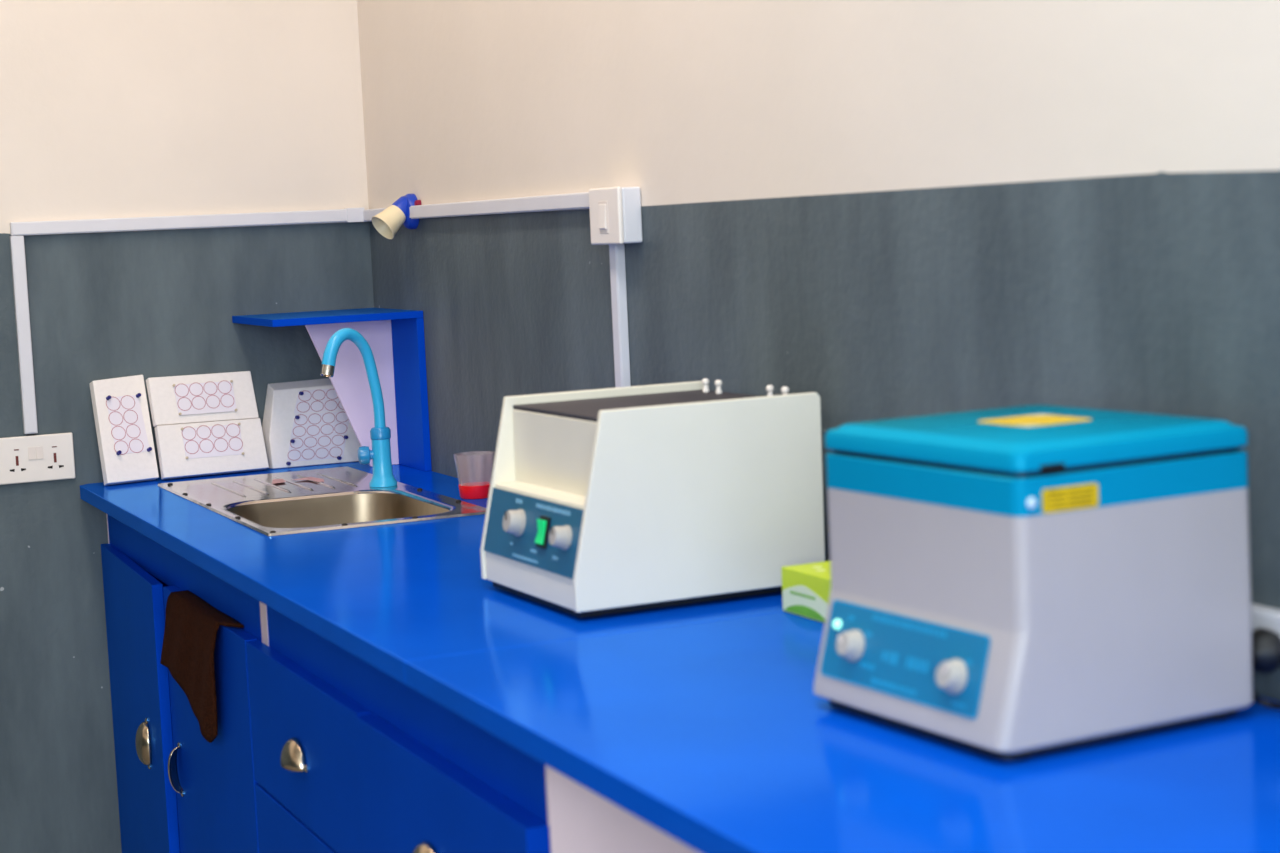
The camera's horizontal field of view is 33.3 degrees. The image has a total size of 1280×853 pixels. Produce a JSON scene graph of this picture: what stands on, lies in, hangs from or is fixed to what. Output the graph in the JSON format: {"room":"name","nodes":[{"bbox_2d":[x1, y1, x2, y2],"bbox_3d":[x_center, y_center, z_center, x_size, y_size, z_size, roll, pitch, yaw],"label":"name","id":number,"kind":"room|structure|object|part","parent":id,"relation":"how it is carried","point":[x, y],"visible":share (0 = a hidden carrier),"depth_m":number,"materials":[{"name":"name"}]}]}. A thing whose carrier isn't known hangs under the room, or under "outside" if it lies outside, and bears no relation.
{"room":"laboratory","nodes":[
{"label":"laboratory","id":0,"kind":"room"},
{"bbox_2d":[0,0,373,852],"bbox_3d":[-2.199,-0.341,3.552,3.600,2.810,0.100,-5,6,-24],"label":"wall","id":1,"kind":"structure","parent":0,"point":[109,108],"depth_m":4.07,"materials":[{"name":"grey paint"}]},
{"bbox_2d":[10,236,37,435],"bbox_3d":[-1.143,-0.168,3.978,0.024,0.370,0.016,-5,6,-24],"label":"cable trunking","id":2,"kind":"object","parent":1,"relation":"attached to","point":[17,247],"visible":1,"depth_m":3.97,"materials":[{"name":"white plastic"}]},
{"bbox_2d":[0,432,75,484],"bbox_3d":[-1.129,0.060,4.003,0.140,0.087,0.015,-5,6,-24],"label":"wall socket","id":3,"kind":"object","parent":1,"relation":"attached to","point":[47,457],"visible":1,"depth_m":4.00,"materials":[{"name":"beige plastic"}]},
{"bbox_2d":[28,447,35,459],"bbox_3d":[-1.133,0.050,3.993,0.013,0.024,0.002,-5,6,-24],"label":"rocker switch","id":4,"kind":"object","parent":3,"relation":"attached to","point":[31,450],"depth_m":3.99,"materials":[{"name":"beige plastic"}]},
{"bbox_2d":[36,446,43,458],"bbox_3d":[-1.120,0.049,3.999,0.013,0.024,0.002,-5,6,-24],"label":"rocker switch","id":5,"kind":"object","parent":3,"relation":"attached to","point":[39,449],"depth_m":4.00,"materials":[{"name":"beige plastic"}]},
{"bbox_2d":[10,208,364,235],"bbox_3d":[-0.853,-0.391,4.091,0.676,0.028,0.019,-5,6,-24],"label":"cable trunking","id":6,"kind":"object","parent":1,"relation":"attached to","point":[346,215],"visible":1,"depth_m":4.08,"materials":[{"name":"white plastic"}]},
{"bbox_2d":[369,439,396,487],"bbox_3d":[-0.455,0.063,3.780,0.049,0.083,0.049,-5,6,-24],"label":"base","id":7,"kind":"object","parent":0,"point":[380,454],"depth_m":3.76,"materials":[{"name":"teal plastic"}]},
{"bbox_2d":[493,582,781,617],"bbox_3d":[0.013,0.191,2.616,0.308,0.009,0.270,-5,6,-25],"label":"base","id":8,"kind":"object","parent":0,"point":[596,606],"depth_m":2.47,"materials":[{"name":"black rubber"}]},
{"bbox_2d":[357,0,1279,700],"bbox_3d":[0.740,-0.277,1.531,0.100,2.810,6.000,-5,6,-24],"label":"wall","id":9,"kind":"structure","parent":0,"point":[878,209],"depth_m":2.51,"materials":[{"name":"grey paint"}]},
{"bbox_2d":[372,194,420,238],"bbox_3d":[-0.455,-0.388,3.964,0.083,0.083,0.080,-5,6,-24],"label":"holder","id":10,"kind":"object","parent":9,"relation":"attached to","point":[387,222],"visible":0.98,"depth_m":3.96,"materials":[{"name":"blue plastic"}]},
{"bbox_3d":[-0.462,-0.377,3.957,0.063,0.063,0.054,-5,6,-24],"label":"lamp shade","id":11,"kind":"part","parent":10,"relation":"part of","materials":[{"name":"beige plastic"}]},
{"bbox_2d":[363,192,588,221],"bbox_3d":[-0.293,-0.375,3.685,0.017,0.024,1.186,-5,6,-24],"label":"cable trunking","id":12,"kind":"object","parent":9,"relation":"attached to","point":[569,201],"visible":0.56,"depth_m":3.53,"materials":[{"name":"white plastic"}]},
{"bbox_2d":[589,187,642,244],"bbox_3d":[-0.037,-0.304,3.094,0.041,0.082,0.107,-5,6,-24],"label":"switch box","id":13,"kind":"object","parent":9,"relation":"attached to","point":[615,212],"visible":1,"depth_m":3.06,"materials":[{"name":"white plastic"}]},
{"bbox_2d":[598,204,606,229],"bbox_3d":[-0.055,-0.302,3.087,0.003,0.037,0.024,-5,6,-24],"label":"rocker switch","id":14,"kind":"object","parent":13,"relation":"attached to","point":[602,208],"depth_m":3.08,"materials":[{"name":"beige plastic"}]},
{"bbox_3d":[-0.053,-0.302,3.088,0.001,0.046,0.032,-5,6,-24],"label":"rocker frame","id":15,"kind":"part","parent":13,"relation":"part of","materials":[{"name":"beige plastic"}]},
{"bbox_2d":[609,244,630,387],"bbox_3d":[-0.025,-0.060,3.147,0.015,0.415,0.025,-5,6,-24],"label":"cable trunking","id":16,"kind":"object","parent":9,"relation":"attached to","point":[616,251],"visible":0.38,"depth_m":3.13,"materials":[{"name":"white plastic"}]},
{"bbox_3d":[-0.031,-0.059,3.144,0.002,0.415,0.022,-5,6,-24],"label":"trunking lid","id":17,"kind":"part","parent":16,"relation":"part of","materials":[{"name":"white plastic"}]},
{"bbox_2d":[1251,603,1279,635],"bbox_3d":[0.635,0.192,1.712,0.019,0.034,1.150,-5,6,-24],"label":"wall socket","id":18,"kind":"object","parent":9,"relation":"attached to","point":[1265,617],"visible":0.02,"depth_m":1.88,"materials":[{"name":"white plastic"}]},
{"bbox_2d":[1252,628,1279,709],"bbox_3d":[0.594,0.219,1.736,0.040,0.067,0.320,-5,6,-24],"label":"plug","id":19,"kind":"object","parent":18,"relation":"attached to","point":[1265,642],"visible":0.67,"depth_m":1.85,"materials":[{"name":"black plastic"}]},
{"bbox_2d":[829,700,1236,758],"bbox_3d":[0.344,0.246,1.900,0.258,0.007,0.262,-5,6,-28],"label":"base","id":20,"kind":"object","parent":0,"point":[1025,746],"depth_m":1.78,"materials":[{"name":"black rubber"}]},
{"bbox_3d":[-0.874,1.315,0.932,3.820,0.100,6.220,-5,6,-24],"label":"floor","id":21,"kind":"structure","parent":0,"visible":0},
{"bbox_2d":[101,514,258,852],"bbox_3d":[-0.543,0.567,3.685,0.581,0.834,1.143,-5,6,-24],"label":"base cabinet","id":22,"kind":"object","parent":21,"relation":"on","point":[179,791],"visible":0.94,"depth_m":3.57,"materials":[{"name":"blue paint"}]},
{"bbox_3d":[-0.895,0.550,3.846,0.018,0.618,0.559,-5,6,-22],"label":"door","id":23,"kind":"part","parent":22,"relation":"part of","materials":[{"name":"blue paint"}]},
{"bbox_3d":[-0.854,0.550,3.693,0.024,0.079,0.036,-5,6,-22],"label":"cup handle","id":24,"kind":"part","parent":22,"relation":"part of","materials":[{"name":"silver metal"}]},
{"bbox_3d":[-0.766,0.561,3.518,0.024,0.079,0.036,-5,6,-24],"label":"cup handle","id":25,"kind":"part","parent":22,"relation":"part of","materials":[{"name":"silver metal"}]},
{"bbox_2d":[160,590,243,742],"bbox_3d":[-0.682,0.370,3.318,0.039,0.194,0.456,-5,6,-24],"label":"towel","id":26,"kind":"object","parent":22,"relation":"hanging from","point":[192,624],"visible":1,"depth_m":3.28,"materials":[{"name":"brown fabric"}]},
{"bbox_3d":[-0.651,0.590,3.316,0.019,0.618,0.555,-5,6,-24],"label":"door","id":27,"kind":"part","parent":22,"relation":"part of","materials":[{"name":"blue paint"}]},
{"bbox_2d":[80,461,786,684],"bbox_3d":[-0.381,0.167,3.270,0.600,0.026,1.978,-5,6,-24],"label":"countertop","id":28,"kind":"structure","parent":22,"relation":"on","point":[388,596],"depth_m":2.79,"materials":[{"name":"blue laminate"}]},
{"bbox_2d":[89,375,158,485],"bbox_3d":[-0.972,0.006,4.036,0.111,0.198,0.078,-7,7,-36],"label":"board","id":29,"kind":"object","parent":28,"relation":"on","point":[120,405],"visible":1,"depth_m":4.02,"materials":[{"name":"white plastic"}]},
{"bbox_2d":[146,371,268,479],"bbox_3d":[-0.827,-0.004,4.102,0.210,0.192,0.070,-6,6,-29],"label":"board","id":30,"kind":"object","parent":28,"relation":"on","point":[204,424],"visible":1,"depth_m":4.09,"materials":[{"name":"white plastic"}]},
{"bbox_2d":[262,378,360,468],"bbox_3d":[-0.629,-0.009,4.204,0.222,0.168,0.049,-5,6,-24],"label":"board","id":31,"kind":"object","parent":28,"relation":"on","point":[305,423],"visible":0.93,"depth_m":4.18,"materials":[{"name":"white plastic"}]},
{"bbox_2d":[157,467,486,535],"bbox_3d":[-0.557,0.191,3.677,0.366,0.150,0.812,-5,6,-24],"label":"sink","id":32,"kind":"object","parent":28,"relation":"in","point":[221,496],"visible":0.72,"depth_m":3.71,"materials":[{"name":"silver metal"}]},
{"bbox_2d":[227,493,449,527],"bbox_3d":[-0.495,0.208,3.525,0.303,0.140,0.383,-5,6,-24],"label":"basin","id":33,"kind":"object","parent":32,"relation":"in","point":[337,509],"depth_m":3.69,"materials":[{"name":"metal"}]},
{"bbox_2d":[232,308,431,470],"bbox_3d":[-0.589,-0.066,4.077,0.286,0.300,0.306,-5,6,-24],"label":"corner shelf","id":34,"kind":"object","parent":28,"relation":"on","point":[395,338],"visible":0.92,"depth_m":4.08,"materials":[{"name":"blue paint"}]},
{"bbox_3d":[-0.465,-0.070,4.133,0.014,0.286,0.306,-5,6,-24],"label":"panel","id":35,"kind":"part","parent":34,"relation":"part of","materials":[{"name":"blue paint"}]},
{"bbox_2d":[320,328,396,487],"bbox_3d":[-0.498,-0.032,3.744,0.143,0.283,0.056,-7,7,-38],"label":"tap","id":36,"kind":"object","parent":28,"relation":"on","point":[380,435],"visible":1,"depth_m":3.76,"materials":[{"name":"teal plastic"}]},
{"bbox_3d":[-0.500,-0.081,3.729,0.024,0.183,0.125,3,8,44],"label":"spout","id":37,"kind":"part","parent":36,"relation":"part of","materials":[{"name":"teal plastic"}]},
{"bbox_3d":[-0.482,0.050,3.774,0.030,0.033,0.033,-3,6,-10],"label":"turn handle","id":38,"kind":"part","parent":36,"relation":"part of","materials":[{"name":"teal plastic"}]},
{"bbox_2d":[453,451,494,498],"bbox_3d":[-0.274,0.081,3.583,0.072,0.074,0.071,-5,6,-24],"label":"cup","id":39,"kind":"object","parent":28,"relation":"on","point":[474,469],"visible":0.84,"depth_m":3.56,"materials":[{"name":"clear plastic"}]},
{"bbox_2d":[480,378,824,617],"bbox_3d":[0.004,0.078,2.603,0.336,0.244,0.294,-5,6,-25],"label":"laboratory rotator","id":40,"kind":"object","parent":28,"relation":"on","point":[601,502],"visible":0.98,"depth_m":2.49,"materials":[{"name":"off-white painted metal"},{"name":"dark grey rubber"},{"name":"black rubber"}]},
{"bbox_3d":[-0.151,0.116,2.570,0.024,0.033,0.033,-5,6,-25],"label":"knob","id":41,"kind":"part","parent":40,"relation":"part of","materials":[{"name":"white plastic"}]},
{"bbox_3d":[-0.129,0.124,2.543,0.019,0.077,0.273,-5,6,-25],"label":"control panel","id":42,"kind":"part","parent":40,"relation":"part of","materials":[{"name":"blue plastic"}]},
{"bbox_2d":[535,519,546,544],"bbox_3d":[-0.116,0.123,2.503,0.010,0.028,0.018,-5,6,-25],"label":"rocker switch","id":43,"kind":"object","parent":40,"relation":"attached to","point":[541,531],"depth_m":2.50,"materials":[{"name":"green plastic"}]},
{"bbox_3d":[-0.113,0.123,2.505,0.011,0.036,0.025,-5,6,-25],"label":"switch frame","id":44,"kind":"part","parent":40,"relation":"part of","materials":[{"name":"plastic"}]},
{"bbox_3d":[-0.091,0.127,2.445,0.023,0.028,0.028,-5,6,-25],"label":"knob","id":45,"kind":"part","parent":40,"relation":"part of","materials":[{"name":"white plastic"}]},
{"bbox_2d":[246,600,698,852],"bbox_3d":[-0.078,0.644,2.663,0.577,0.834,1.104,-5,6,-24],"label":"base cabinet","id":46,"kind":"object","parent":21,"relation":"on","point":[349,757],"visible":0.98,"depth_m":2.46,"materials":[{"name":"blue paint"}]},
{"bbox_3d":[-0.457,0.426,2.798,0.024,0.036,0.079,-5,6,-24],"label":"cup handle","id":47,"kind":"part","parent":46,"relation":"part of","materials":[{"name":"silver metal"}]},
{"bbox_3d":[-0.424,0.625,2.815,0.020,0.202,0.538,-5,6,-24],"label":"drawer","id":48,"kind":"part","parent":46,"relation":"part of","materials":[{"name":"blue paint"}]},
{"bbox_3d":[-0.433,0.421,2.795,0.020,0.200,0.538,-5,6,-24],"label":"drawer","id":49,"kind":"part","parent":46,"relation":"part of","materials":[{"name":"blue paint"}]},
{"bbox_3d":[-0.233,0.464,2.293,0.024,0.036,0.079,-5,6,-24],"label":"cup handle","id":50,"kind":"part","parent":46,"relation":"part of","materials":[{"name":"silver metal"}]},
{"bbox_3d":[-0.207,0.459,2.292,0.024,0.200,0.560,-5,6,-24],"label":"drawer","id":51,"kind":"part","parent":46,"relation":"part of","materials":[{"name":"blue paint"}]},
{"bbox_3d":[0.169,0.680,2.174,0.530,0.834,0.005,-5,6,-24],"label":"panel","id":52,"kind":"part","parent":46,"relation":"part of","materials":[{"name":"white laminate"}]},
{"bbox_2d":[404,612,1279,852],"bbox_3d":[0.359,0.291,1.634,0.600,0.026,1.622,-5,6,-24],"label":"countertop","id":53,"kind":"structure","parent":46,"relation":"on","point":[716,736],"depth_m":1.75,"materials":[{"name":"blue laminate"}]},
{"bbox_2d":[781,561,830,622],"bbox_3d":[0.218,0.185,2.399,0.076,0.051,0.110,-5,6,-25],"label":"carton","id":54,"kind":"object","parent":53,"relation":"on","point":[806,588],"visible":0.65,"depth_m":2.39,"materials":[{"name":"green cardboard"}]},
{"bbox_2d":[783,585,827,621],"bbox_3d":[0.184,0.195,2.384,0.001,0.034,0.107,-5,6,-25],"label":"print","id":55,"kind":"object","parent":54,"relation":"attached to","point":[799,599],"depth_m":2.39},
{"bbox_2d":[812,566,825,570],"bbox_3d":[0.212,0.160,2.397,0.036,0.001,0.050,-2,5,1],"label":"print","id":56,"kind":"object","parent":54,"relation":"on","point":[814,568],"depth_m":2.41},
{"bbox_2d":[813,405,1252,759],"bbox_3d":[0.335,0.125,1.885,0.283,0.257,0.285,-5,6,-28],"label":"centrifuge","id":57,"kind":"object","parent":53,"relation":"on","point":[1017,582],"visible":1,"depth_m":1.78,"materials":[{"name":"grey plastic"}]},
{"bbox_2d":[833,619,840,628],"bbox_3d":[0.177,0.178,1.928,0.006,0.009,0.009,-6,6,-28],"label":"lamp","id":58,"kind":"object","parent":57,"relation":"on","point":[837,623],"depth_m":1.93,"materials":[{"name":"teal plastic"}]},
{"bbox_3d":[0.186,0.195,1.898,0.019,0.028,0.028,-5,6,-28],"label":"knob","id":59,"kind":"part","parent":57,"relation":"part of","materials":[{"name":"white plastic"}]},
{"bbox_3d":[0.224,0.197,1.842,0.019,0.067,0.229,-5,6,-28],"label":"control panel","id":60,"kind":"part","parent":57,"relation":"part of","materials":[{"name":"blue plastic"}]},
{"bbox_3d":[0.256,0.207,1.768,0.020,0.029,0.029,-5,6,-28],"label":"knob","id":61,"kind":"part","parent":57,"relation":"part of","materials":[{"name":"white plastic"}]},
{"bbox_3d":[0.342,0.007,1.882,0.253,0.022,0.283,-5,6,-28],"label":"lid","id":62,"kind":"part","parent":57,"relation":"part of","materials":[{"name":"plastic"}]}
]}

